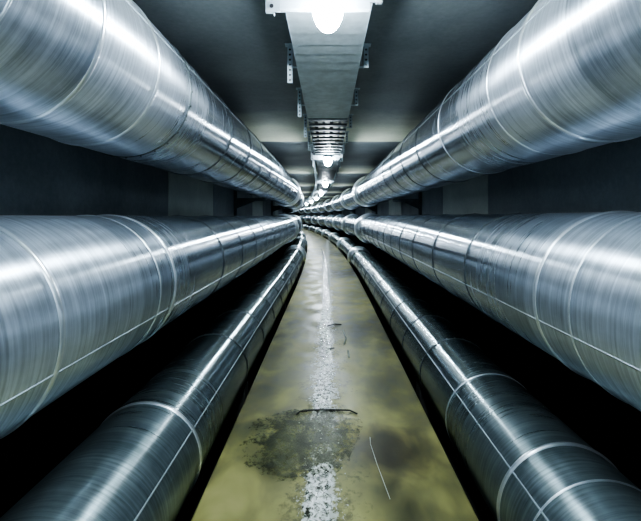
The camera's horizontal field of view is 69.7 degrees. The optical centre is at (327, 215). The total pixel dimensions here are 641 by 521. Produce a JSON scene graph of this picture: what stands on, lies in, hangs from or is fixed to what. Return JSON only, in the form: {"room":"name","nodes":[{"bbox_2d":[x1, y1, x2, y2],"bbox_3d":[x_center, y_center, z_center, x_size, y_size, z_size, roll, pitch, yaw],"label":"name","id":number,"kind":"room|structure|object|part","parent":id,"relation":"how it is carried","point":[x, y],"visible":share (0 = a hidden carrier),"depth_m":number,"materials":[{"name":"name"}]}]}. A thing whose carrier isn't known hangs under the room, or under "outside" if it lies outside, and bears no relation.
{"room":"underground passage","nodes":[
{"label":"underground passage","id":0,"kind":"room"},
{"bbox_2d":[0,124,284,516],"bbox_3d":[-4.618,0.250,34.877,2.765,3.540,81.887,0,0,-5],"label":"wall","id":1,"kind":"structure","parent":0,"point":[40,175],"depth_m":4.11,"materials":[{"name":"concrete"}]},
{"bbox_2d":[133,0,537,205],"bbox_3d":[-2.415,-1.645,35.160,7.206,0.250,82.838,0,0,-5],"label":"ceiling","id":2,"kind":"structure","parent":0,"point":[420,50],"depth_m":4.50,"materials":[{"name":"concrete"}]},
{"bbox_2d":[266,3,372,204],"bbox_3d":[-2.326,-1.349,34.898,3.193,0.339,81.834,0,0,-5],"label":"cable tray","id":3,"kind":"object","parent":2,"relation":"hanging from","point":[327,64],"visible":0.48,"depth_m":4.18,"materials":[{"name":"metal"}]},
{"bbox_3d":[-2.634,-1.339,34.861,2.573,0.102,81.725,0,0,-5],"label":"rail","id":4,"kind":"part","parent":3,"relation":"part of","materials":[{"name":"metal"}]},
{"bbox_2d":[314,189,326,195],"bbox_3d":[-0.374,-1.204,23.599,0.675,0.332,0.180,0,0,-3],"label":"lamp","id":5,"kind":"object","parent":3,"relation":"hanging from","point":[315,191],"visible":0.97,"depth_m":23.63,"materials":[{"name":"white paint"}]},
{"bbox_2d":[266,0,382,32],"bbox_3d":[-0.022,-1.204,2.600,0.675,0.332,0.180,0,0,0],"label":"lamp","id":6,"kind":"object","parent":3,"relation":"hanging from","point":[327,14],"visible":1,"depth_m":2.62,"materials":[{"name":"white metal"}]},
{"bbox_3d":[-0.318,-1.272,2.653,0.085,0.195,0.014,0,0,0],"label":"plate","id":7,"kind":"part","parent":6,"relation":"part of","materials":[{"name":"white paint"}]},
{"bbox_3d":[0.000,-1.127,2.600,0.176,0.177,0.176,0,0,0],"label":"glass globe","id":8,"kind":"part","parent":6,"relation":"part of","materials":[{"name":"white glass"}]},
{"bbox_2d":[315,178,333,186],"bbox_3d":[-0.118,-1.204,16.599,0.675,0.332,0.180,0,0,-1],"label":"lamp","id":9,"kind":"object","parent":3,"relation":"hanging from","point":[325,183],"visible":0.89,"depth_m":16.64,"materials":[{"name":"white paint"}]},
{"bbox_2d":[311,151,342,165],"bbox_3d":[-0.023,-1.204,9.600,0.675,0.332,0.180,0,0,0],"label":"lamp","id":10,"kind":"object","parent":3,"relation":"hanging from","point":[327,159],"visible":0.98,"depth_m":9.62,"materials":[{"name":"white metal"}]},
{"bbox_3d":[-0.318,-1.272,9.652,0.085,0.195,0.014,0,0,0],"label":"plate","id":11,"kind":"part","parent":10,"relation":"part of","materials":[{"name":"white paint"}]},
{"bbox_3d":[-0.001,-1.127,9.600,0.176,0.177,0.176,0,0,0],"label":"glass globe","id":12,"kind":"part","parent":10,"relation":"part of","materials":[{"name":"white glass"}]},
{"bbox_3d":[-2.128,-1.339,34.916,2.576,0.102,81.834,0,0,-5],"label":"rail","id":13,"kind":"part","parent":3,"relation":"part of","materials":[{"name":"metal"}]},
{"bbox_2d":[176,229,494,520],"bbox_3d":[-2.415,2.120,35.160,7.206,0.200,82.838,0,0,-5],"label":"floor","id":14,"kind":"structure","parent":0,"point":[475,498],"depth_m":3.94,"materials":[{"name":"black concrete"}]},
{"bbox_2d":[276,302,285,319],"bbox_3d":[-1.100,1.857,9.000,0.540,0.323,0.200,0,0,0],"label":"saddle","id":15,"kind":"object","parent":14,"relation":"on","point":[283,309],"visible":0.09,"depth_m":8.90,"materials":[{"name":"concrete"}]},
{"bbox_2d":[283,207,294,250],"bbox_3d":[-2.212,0.250,26.701,0.845,3.540,0.100,0,0,-3],"label":"support","id":16,"kind":"object","parent":14,"relation":"on","point":[284,210],"visible":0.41,"depth_m":26.67,"materials":[{"name":"metal"}]},
{"bbox_2d":[292,276,297,287],"bbox_3d":[-1.126,1.857,12.986,0.543,0.323,0.207,0,0,0],"label":"saddle","id":17,"kind":"object","parent":14,"relation":"on","point":[296,280],"visible":0.06,"depth_m":12.89,"materials":[{"name":"concrete"}]},
{"bbox_2d":[254,408,357,476],"bbox_3d":[-0.176,1.590,3.303,0.938,0.013,1.088,0,0,0],"label":"stain","id":18,"kind":"object","parent":14,"relation":"on","point":[305,441],"depth_m":3.27,"materials":[{"name":"liquid"}]},
{"bbox_3d":[-0.011,1.590,3.728,0.500,0.012,0.106,0,0,0],"label":"metal strip","id":19,"kind":"part","parent":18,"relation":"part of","materials":[{"name":"black metal"}]},
{"bbox_2d":[301,249,335,520],"bbox_3d":[-0.109,1.598,12.600,0.338,0.002,22.802,0,0,-1],"label":"painted line","id":20,"kind":"object","parent":14,"relation":"on","point":[315,476],"visible":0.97,"depth_m":3.68,"materials":[{"name":"white paint"}]},
{"bbox_2d":[299,299,345,517],"bbox_3d":[-0.038,1.593,5.761,0.375,0.004,7.731,0,0,0],"label":"grit","id":21,"kind":"object","parent":14,"relation":"on","point":[326,299],"visible":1,"depth_m":2.96,"materials":[{"name":"grey gravel"}]},
{"bbox_2d":[343,209,354,242],"bbox_3d":[1.202,0.250,26.901,0.775,3.540,0.100,0,0,-3],"label":"support","id":22,"kind":"object","parent":14,"relation":"on","point":[353,210],"visible":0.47,"depth_m":26.88,"materials":[{"name":"metal"}]},
{"bbox_2d":[359,276,366,287],"bbox_3d":[1.163,1.867,13.016,0.543,0.303,0.207,0,0,0],"label":"saddle","id":23,"kind":"object","parent":14,"relation":"on","point":[360,278],"visible":0.13,"depth_m":12.91,"materials":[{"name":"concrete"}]},
{"bbox_2d":[302,224,640,520],"bbox_3d":[-1.198,1.480,35.255,3.323,0.820,82.624,0,0,-5],"label":"insulated pipe","id":24,"kind":"object","parent":23,"relation":"on","point":[525,463],"visible":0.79,"depth_m":2.73,"materials":[{"name":"metal"}]},
{"bbox_2d":[361,205,376,258],"bbox_3d":[1.581,0.250,18.454,0.775,3.540,0.100,0,0,-2],"label":"support","id":25,"kind":"object","parent":14,"relation":"on","point":[373,208],"visible":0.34,"depth_m":18.43,"materials":[{"name":"metal"}]},
{"bbox_3d":[1.558,-0.279,18.453,0.730,0.258,0.100,0,0,-2],"label":"bracket arm","id":26,"kind":"part","parent":25,"relation":"part of","materials":[{"name":"metal"}]},
{"bbox_2d":[375,303,383,319],"bbox_3d":[1.190,1.867,9.000,0.540,0.303,0.200,0,0,0],"label":"saddle","id":27,"kind":"object","parent":14,"relation":"on","point":[378,312],"visible":0.08,"depth_m":8.90,"materials":[{"name":"concrete"}]},
{"bbox_2d":[370,440,389,498],"bbox_3d":[0.320,1.584,2.931,0.012,0.024,0.685,0,0,-4],"label":"scrap","id":28,"kind":"object","parent":14,"relation":"on","point":[370,440],"visible":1,"depth_m":2.89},
{"bbox_2d":[387,192,421,297],"bbox_3d":[1.724,0.250,10.407,0.775,3.540,0.102,0,0,0],"label":"support","id":29,"kind":"object","parent":14,"relation":"on","point":[417,203],"visible":0.48,"depth_m":10.38,"materials":[{"name":"metal"}]},
{"bbox_3d":[1.702,-0.279,10.407,0.730,0.258,0.101,0,0,0],"label":"bracket arm","id":30,"kind":"part","parent":29,"relation":"part of","materials":[{"name":"metal"}]},
{"bbox_3d":[2.084,0.250,10.410,0.055,3.540,0.090,0,0,0],"label":"post","id":31,"kind":"part","parent":29,"relation":"part of","materials":[{"name":"metal"}]},
{"bbox_2d":[299,211,640,411],"bbox_3d":[-0.821,0.440,35.298,3.584,1.080,82.734,0,0,-5],"label":"insulated pipe","id":32,"kind":"object","parent":29,"relation":"on","point":[567,284],"visible":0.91,"depth_m":2.46,"materials":[{"name":"metal"}]},
{"bbox_3d":[-1.696,0.250,10.393,0.845,3.540,0.102,0,0,0],"label":"support","id":33,"kind":"object","parent":14,"relation":"on","visible":0},
{"bbox_2d":[0,214,301,438],"bbox_3d":[-3.865,0.458,34.966,3.565,1.080,82.068,0,0,-5],"label":"insulated pipe","id":34,"kind":"object","parent":33,"relation":"on","point":[78,293],"visible":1,"depth_m":2.19,"materials":[{"name":"metal"}]},
{"bbox_3d":[-1.693,0.250,1.500,0.845,3.540,0.100,0,0,0],"label":"support","id":35,"kind":"object","parent":14,"relation":"on","visible":0},
{"bbox_2d":[0,0,303,212],"bbox_3d":[-3.785,-0.875,34.974,3.565,1.080,82.085,0,0,-5],"label":"insulated pipe","id":36,"kind":"object","parent":35,"relation":"on","point":[99,76],"visible":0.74,"depth_m":2.38,"materials":[{"name":"metal"}]},
{"bbox_3d":[-4.579,1.857,54.835,0.564,0.323,0.279,0,0,0],"label":"saddle","id":37,"kind":"object","parent":14,"relation":"on","visible":0},
{"bbox_2d":[0,230,307,520],"bbox_3d":[-3.468,1.460,35.007,3.307,0.820,82.126,0,0,-5],"label":"insulated pipe","id":38,"kind":"object","parent":37,"relation":"on","point":[143,462],"visible":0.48,"depth_m":2.63,"materials":[{"name":"metal"}]},
{"bbox_2d":[296,137,640,489],"bbox_3d":[-0.217,0.250,35.358,2.793,3.540,82.852,0,0,-5],"label":"wall","id":39,"kind":"structure","parent":0,"point":[607,177],"depth_m":4.39,"materials":[{"name":"concrete"}]},
{"bbox_3d":[1.728,0.250,-3.500,0.775,3.540,0.100,0,0,0],"label":"support","id":40,"kind":"object","parent":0,"visible":0},
{"bbox_2d":[291,0,640,213],"bbox_3d":[-0.900,-0.860,35.289,3.584,1.080,82.717,0,0,-5],"label":"insulated pipe","id":41,"kind":"object","parent":40,"relation":"on","point":[565,79],"visible":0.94,"depth_m":2.56,"materials":[{"name":"metal"}]}
]}

